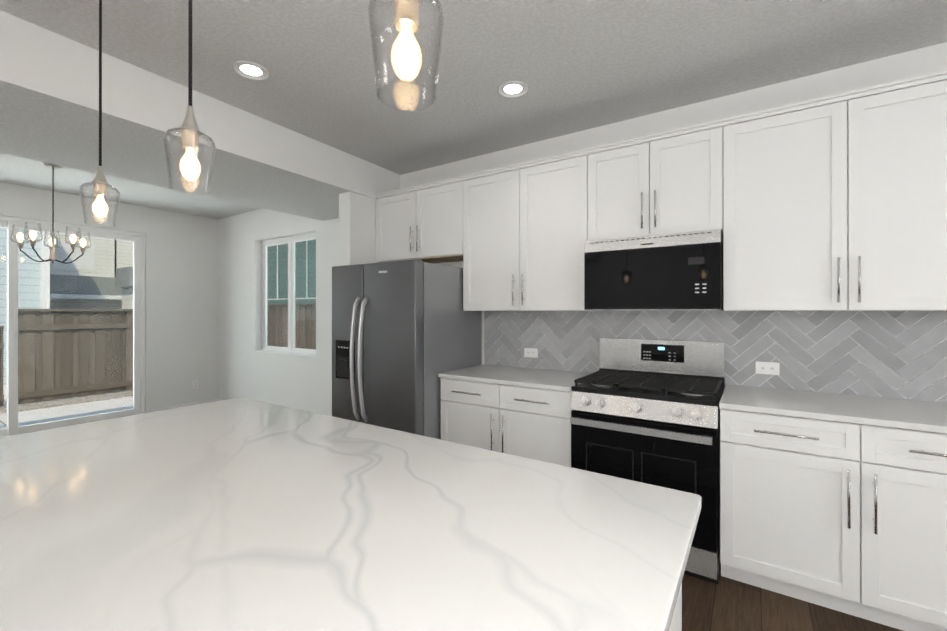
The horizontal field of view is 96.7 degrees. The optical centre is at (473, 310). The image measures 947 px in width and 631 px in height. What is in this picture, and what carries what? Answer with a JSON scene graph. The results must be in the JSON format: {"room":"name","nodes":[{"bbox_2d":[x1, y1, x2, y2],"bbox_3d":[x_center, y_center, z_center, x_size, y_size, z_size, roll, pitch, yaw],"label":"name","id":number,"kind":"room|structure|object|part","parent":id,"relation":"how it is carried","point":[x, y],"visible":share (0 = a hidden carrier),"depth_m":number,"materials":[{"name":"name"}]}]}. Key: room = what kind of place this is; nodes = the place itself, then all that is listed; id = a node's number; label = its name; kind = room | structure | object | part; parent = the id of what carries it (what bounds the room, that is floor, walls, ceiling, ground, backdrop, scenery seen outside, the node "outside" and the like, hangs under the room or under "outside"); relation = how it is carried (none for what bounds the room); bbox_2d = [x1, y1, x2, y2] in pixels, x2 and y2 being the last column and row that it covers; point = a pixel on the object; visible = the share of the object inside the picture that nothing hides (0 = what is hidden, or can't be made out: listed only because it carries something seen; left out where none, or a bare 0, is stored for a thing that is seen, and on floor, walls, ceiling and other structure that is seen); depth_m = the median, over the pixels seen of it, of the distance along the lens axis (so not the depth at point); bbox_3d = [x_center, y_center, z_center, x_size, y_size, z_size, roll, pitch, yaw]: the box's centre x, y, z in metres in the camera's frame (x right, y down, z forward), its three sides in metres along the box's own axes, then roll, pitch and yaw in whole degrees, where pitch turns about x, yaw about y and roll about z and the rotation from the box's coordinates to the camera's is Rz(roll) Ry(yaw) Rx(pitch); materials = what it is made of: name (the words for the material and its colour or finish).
{"room":"kitchen","nodes":[
{"label":"kitchen","id":0,"kind":"room"},
{"bbox_2d":[0,182,215,412],"bbox_3d":[-5.602,0.016,3.496,0.150,2.710,6.450,0,0,34],"label":"wall","id":1,"kind":"structure","parent":0,"point":[204,302],"depth_m":5.65,"materials":[{"name":"white paint"}]},
{"bbox_2d":[0,215,144,436],"bbox_3d":[-4.931,0.187,4.502,0.123,2.370,2.330,0,0,34],"label":"door unit","id":2,"kind":"structure","parent":1,"relation":"in","point":[138,265],"depth_m":4.84,"materials":[{"name":"white plastic"}]},
{"bbox_3d":[-4.887,0.322,4.473,0.018,0.200,0.024,0,0,34],"label":"handle","id":3,"kind":"part","parent":2,"relation":"part of","materials":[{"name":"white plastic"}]},
{"bbox_2d":[151,399,215,411],"bbox_3d":[-3.976,1.329,5.792,0.014,0.090,0.780,0,0,34],"label":"baseboard","id":4,"kind":"structure","parent":1,"relation":"attached to","point":[182,405],"depth_m":5.77,"materials":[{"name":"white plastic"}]},
{"bbox_2d":[336,192,377,265],"bbox_3d":[-0.960,0.172,3.921,0.150,2.400,0.600,0,0,34],"label":"wall","id":5,"kind":"structure","parent":0,"point":[356,222],"depth_m":3.71,"materials":[{"name":"white paint"}]},
{"bbox_2d":[0,0,946,220],"bbox_3d":[-1.712,-1.237,0.905,9.500,0.410,6.800,0,0,34],"label":"ceiling","id":6,"kind":"structure","parent":0,"point":[312,126],"depth_m":2.32,"materials":[{"name":"paint"}]},
{"bbox_2d":[10,162,90,263],"bbox_3d":[-3.841,-0.888,3.859,0.525,0.899,0.522,0,0,34],"label":"chandelier","id":7,"kind":"object","parent":6,"relation":"hanging from","point":[32,234],"visible":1,"depth_m":3.82,"materials":[{"name":"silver metal"}]},
{"bbox_2d":[79,0,119,226],"bbox_3d":[-1.336,-0.825,1.506,0.128,1.032,0.128,0,0,34],"label":"pendant light","id":8,"kind":"object","parent":6,"relation":"hanging from","point":[100,207],"visible":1,"depth_m":1.50,"materials":[{"name":"clear glass"}]},
{"bbox_3d":[-1.336,-0.381,1.506,0.110,0.144,0.110,0,0,34],"label":"glass","id":9,"kind":"part","parent":8,"relation":"part of","materials":[{"name":"clear glass"}]},
{"bbox_3d":[-1.336,-0.372,1.506,0.045,0.078,0.045,0,0,34],"label":"bulb","id":10,"kind":"part","parent":8,"relation":"part of","materials":[{"name":"white glass"}]},
{"bbox_3d":[-1.336,-0.918,1.506,0.008,0.806,0.008,0,0,34],"label":"cord","id":11,"kind":"part","parent":8,"relation":"part of","materials":[{"name":"black plastic"}]},
{"bbox_2d":[163,0,215,194],"bbox_3d":[-0.704,-0.820,1.047,0.128,1.042,0.128,0,0,34],"label":"pendant light","id":12,"kind":"object","parent":6,"relation":"hanging from","point":[189,164],"visible":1,"depth_m":1.04,"materials":[{"name":"clear glass"}]},
{"bbox_3d":[-0.704,-0.372,1.047,0.110,0.144,0.110,0,0,34],"label":"glass","id":13,"kind":"part","parent":12,"relation":"part of","materials":[{"name":"clear glass"}]},
{"bbox_3d":[-0.704,-0.914,1.047,0.008,0.816,0.008,0,0,34],"label":"cord","id":14,"kind":"part","parent":12,"relation":"part of","materials":[{"name":"black plastic"}]},
{"bbox_3d":[-0.704,-0.362,1.047,0.045,0.078,0.045,0,0,34],"label":"bulb","id":15,"kind":"part","parent":12,"relation":"part of","materials":[{"name":"white glass"}]},
{"bbox_2d":[233,61,268,79],"bbox_3d":[-1.237,-1.336,2.342,0.176,0.006,0.176,0,0,34],"label":"recessed light","id":16,"kind":"object","parent":6,"relation":"in","point":[251,70],"visible":1,"depth_m":2.34,"materials":[{"name":"white plastic"}]},
{"bbox_2d":[368,0,443,110],"bbox_3d":[-0.097,-0.826,0.611,0.128,1.032,0.128,0,0,34],"label":"pendant light","id":17,"kind":"object","parent":6,"relation":"hanging from","point":[406,56],"visible":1,"depth_m":0.60,"materials":[{"name":"clear glass"}]},
{"bbox_3d":[-0.097,-0.373,0.611,0.045,0.078,0.045,0,0,34],"label":"bulb","id":18,"kind":"part","parent":17,"relation":"part of","materials":[{"name":"white glass"}]},
{"bbox_2d":[498,81,527,96],"bbox_3d":[0.238,-1.336,2.538,0.176,0.006,0.176,0,0,34],"label":"recessed light","id":19,"kind":"object","parent":6,"relation":"in","point":[513,88],"visible":1,"depth_m":2.54,"materials":[{"name":"white plastic"}]},
{"bbox_2d":[216,42,946,415],"bbox_3d":[0.129,0.016,3.672,9.500,2.710,0.150,0,0,34],"label":"wall","id":20,"kind":"structure","parent":0,"point":[298,382],"depth_m":4.83,"materials":[{"name":"white paint"}]},
{"bbox_2d":[255,232,315,356],"bbox_3d":[-2.328,-0.197,5.296,1.290,1.480,0.135,0,0,34],"label":"window unit","id":21,"kind":"structure","parent":20,"relation":"in","point":[290,349],"depth_m":5.32,"materials":[{"name":"white plastic"}]},
{"bbox_2d":[375,175,462,262],"bbox_3d":[-0.401,-0.749,3.734,0.981,0.600,0.328,0,0,34],"label":"upper cabinet","id":22,"kind":"object","parent":20,"relation":"attached to","point":[424,223],"depth_m":3.57,"materials":[{"name":"white paint"}]},
{"bbox_3d":[0.768,-1.048,2.947,3.801,0.037,0.344,0,0,34],"label":"cab crown","id":23,"kind":"part","parent":22,"relation":"part of","materials":[{"name":"white paint"}]},
{"bbox_2d":[455,150,614,313],"bbox_3d":[0.423,-0.525,3.186,1.120,1.050,0.328,0,0,34],"label":"upper cabinet","id":24,"kind":"object","parent":20,"relation":"attached to","point":[524,250],"depth_m":3.02,"materials":[{"name":"white paint"}]},
{"bbox_2d":[524,348,779,374],"bbox_3d":[1.099,0.337,2.920,1.658,0.079,0.006,0,0,34],"label":"electrical outlets","id":25,"kind":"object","parent":20,"relation":"attached to","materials":[{"name":"plastic"}]},
{"bbox_2d":[583,118,726,245],"bbox_3d":[1.160,-0.750,2.696,0.770,0.600,0.328,0,0,34],"label":"upper cabinet","id":26,"kind":"object","parent":20,"relation":"attached to","point":[672,181],"depth_m":2.53,"materials":[{"name":"white paint"}]},
{"bbox_2d":[584,229,722,309],"bbox_3d":[1.137,-0.225,2.659,0.756,0.442,0.396,0,0,34],"label":"over-the-range microwave","id":27,"kind":"object","parent":26,"relation":"attached to","point":[678,271],"visible":1,"depth_m":2.46,"materials":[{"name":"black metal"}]},
{"bbox_2d":[707,70,946,313],"bbox_3d":[1.893,-0.526,2.208,1.110,1.050,0.328,0,0,34],"label":"upper cabinet","id":28,"kind":"object","parent":20,"relation":"attached to","point":[827,218],"depth_m":2.07,"materials":[{"name":"white paint"}]},
{"bbox_2d":[682,566,902,630],"bbox_3d":[-1.712,1.428,0.901,9.500,0.120,6.800,0,0,34],"label":"floor","id":29,"kind":"structure","parent":0,"point":[726,604],"depth_m":1.91,"materials":[{"name":"brown wood"}]},
{"bbox_2d":[332,259,481,438],"bbox_3d":[-0.558,0.509,3.438,0.891,1.725,0.939,0,0,34],"label":"refrigerator","id":30,"kind":"object","parent":29,"relation":"on","point":[405,333],"visible":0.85,"depth_m":3.08,"materials":[{"name":"grey metal"}]},
{"bbox_2d":[441,378,458,442],"bbox_3d":[-0.006,0.929,3.295,0.161,0.884,0.618,0,0,34],"label":"base cabinet","id":31,"kind":"object","parent":29,"relation":"on","point":[449,386],"depth_m":3.04,"materials":[{"name":"white paint"}]},
{"bbox_2d":[459,382,474,446],"bbox_3d":[0.144,0.928,3.209,0.184,0.884,0.596,0,0,34],"label":"base cabinet","id":32,"kind":"object","parent":29,"relation":"on","point":[466,389],"depth_m":2.96,"materials":[{"name":"white paint"}]},
{"bbox_2d":[475,382,506,453],"bbox_3d":[0.304,0.928,3.089,0.215,0.884,0.618,0,0,34],"label":"base cabinet","id":33,"kind":"object","parent":29,"relation":"on","point":[490,399],"depth_m":2.85,"materials":[{"name":"white paint"}]},
{"bbox_2d":[439,362,588,393],"bbox_3d":[0.335,0.470,3.053,1.004,0.028,0.644,0,0,34],"label":"countertop","id":34,"kind":"structure","parent":33,"relation":"on","point":[501,375],"depth_m":2.96,"materials":[{"name":"white stone"}]},
{"bbox_2d":[507,386,530,458],"bbox_3d":[0.433,0.928,3.004,0.209,0.884,0.618,0,0,34],"label":"base cabinet","id":35,"kind":"object","parent":29,"relation":"on","point":[518,397],"depth_m":2.73,"materials":[{"name":"white paint"}]},
{"bbox_2d":[531,390,550,462],"bbox_3d":[0.602,0.928,2.904,0.184,0.884,0.596,0,0,34],"label":"base cabinet","id":36,"kind":"object","parent":29,"relation":"on","point":[540,399],"depth_m":2.64,"materials":[{"name":"white paint"}]},
{"bbox_2d":[551,390,571,466],"bbox_3d":[0.716,0.928,2.815,0.104,0.884,0.618,0,0,34],"label":"base cabinet","id":37,"kind":"object","parent":29,"relation":"on","point":[560,400],"depth_m":2.57,"materials":[{"name":"white paint"}]},
{"bbox_2d":[570,338,724,583],"bbox_3d":[1.052,0.781,2.532,0.756,1.178,0.699,0,0,34],"label":"gas range","id":38,"kind":"object","parent":29,"relation":"on","point":[647,411],"visible":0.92,"depth_m":2.31,"materials":[{"name":"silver metal"}]},
{"bbox_2d":[672,593,681,630],"bbox_3d":[-0.624,0.927,1.192,2.070,0.884,1.088,0,0,34],"label":"kitchen island","id":39,"kind":"object","parent":29,"relation":"on","point":[678,627],"depth_m":0.99,"materials":[{"name":"white paint"}]},
{"bbox_2d":[0,397,700,630],"bbox_3d":[-0.712,0.468,1.062,2.150,0.028,1.373,0,0,34],"label":"island countertop","id":40,"kind":"structure","parent":39,"relation":"on","point":[241,513],"depth_m":0.86,"materials":[{"name":"white stone"}]},
{"bbox_2d":[720,410,778,592],"bbox_3d":[1.496,0.927,2.297,0.229,0.884,0.618,0,0,34],"label":"base cabinet","id":41,"kind":"object","parent":29,"relation":"on","point":[749,443],"depth_m":2.04,"materials":[{"name":"white paint"}]},
{"bbox_2d":[779,418,822,605],"bbox_3d":[1.674,0.927,2.191,0.184,0.884,0.596,0,0,34],"label":"base cabinet","id":42,"kind":"object","parent":29,"relation":"on","point":[800,439],"depth_m":1.93,"materials":[{"name":"white paint"}]},
{"bbox_2d":[823,422,890,626],"bbox_3d":[1.821,0.927,2.080,0.184,0.884,0.618,0,0,34],"label":"base cabinet","id":43,"kind":"object","parent":29,"relation":"on","point":[856,459],"depth_m":1.82,"materials":[{"name":"white paint"}]},
{"bbox_2d":[719,382,946,433],"bbox_3d":[1.836,0.469,2.055,1.067,0.028,0.644,0,0,34],"label":"countertop","id":44,"kind":"structure","parent":43,"relation":"on","point":[821,405],"depth_m":2.00,"materials":[{"name":"white stone"}]},
{"bbox_2d":[891,430,946,630],"bbox_3d":[1.946,0.927,1.998,0.253,0.884,0.618,0,0,34],"label":"base cabinet","id":45,"kind":"object","parent":29,"relation":"on","point":[918,459],"depth_m":1.72,"materials":[{"name":"white paint"}]},
{"label":"outside","id":46,"kind":"structure","parent":0,"visible":0},
{"bbox_2d":[0,386,132,427],"bbox_3d":[-6.242,1.616,7.816,42.000,0.100,60.000,0,0,34],"label":"ground","id":47,"kind":"structure","parent":46,"point":[77,408],"depth_m":6.60,"materials":[{"name":"concrete"}]},
{"bbox_2d":[0,391,132,413],"bbox_3d":[-4.055,1.548,0.718,12.500,0.020,14.600,0,0,34],"label":"gravel","id":48,"kind":"object","parent":47,"relation":"on","point":[64,402],"depth_m":7.17,"materials":[{"name":"grey gravel"}]},
{"bbox_2d":[0,303,315,405],"bbox_3d":[-4.076,0.693,0.778,12.600,1.730,14.765,0,0,34],"label":"fence","id":49,"kind":"object","parent":47,"relation":"on","point":[61,317],"depth_m":7.55,"materials":[{"name":"brown wood"}]},
{"bbox_2d":[0,227,315,385],"bbox_3d":[-9.127,-2.528,8.538,32.400,8.190,34.000,0,0,34],"label":"houses","id":50,"kind":"structure","parent":47,"relation":"on","point":[86,261],"depth_m":14.97,"materials":[{"name":"blue"}]}
]}

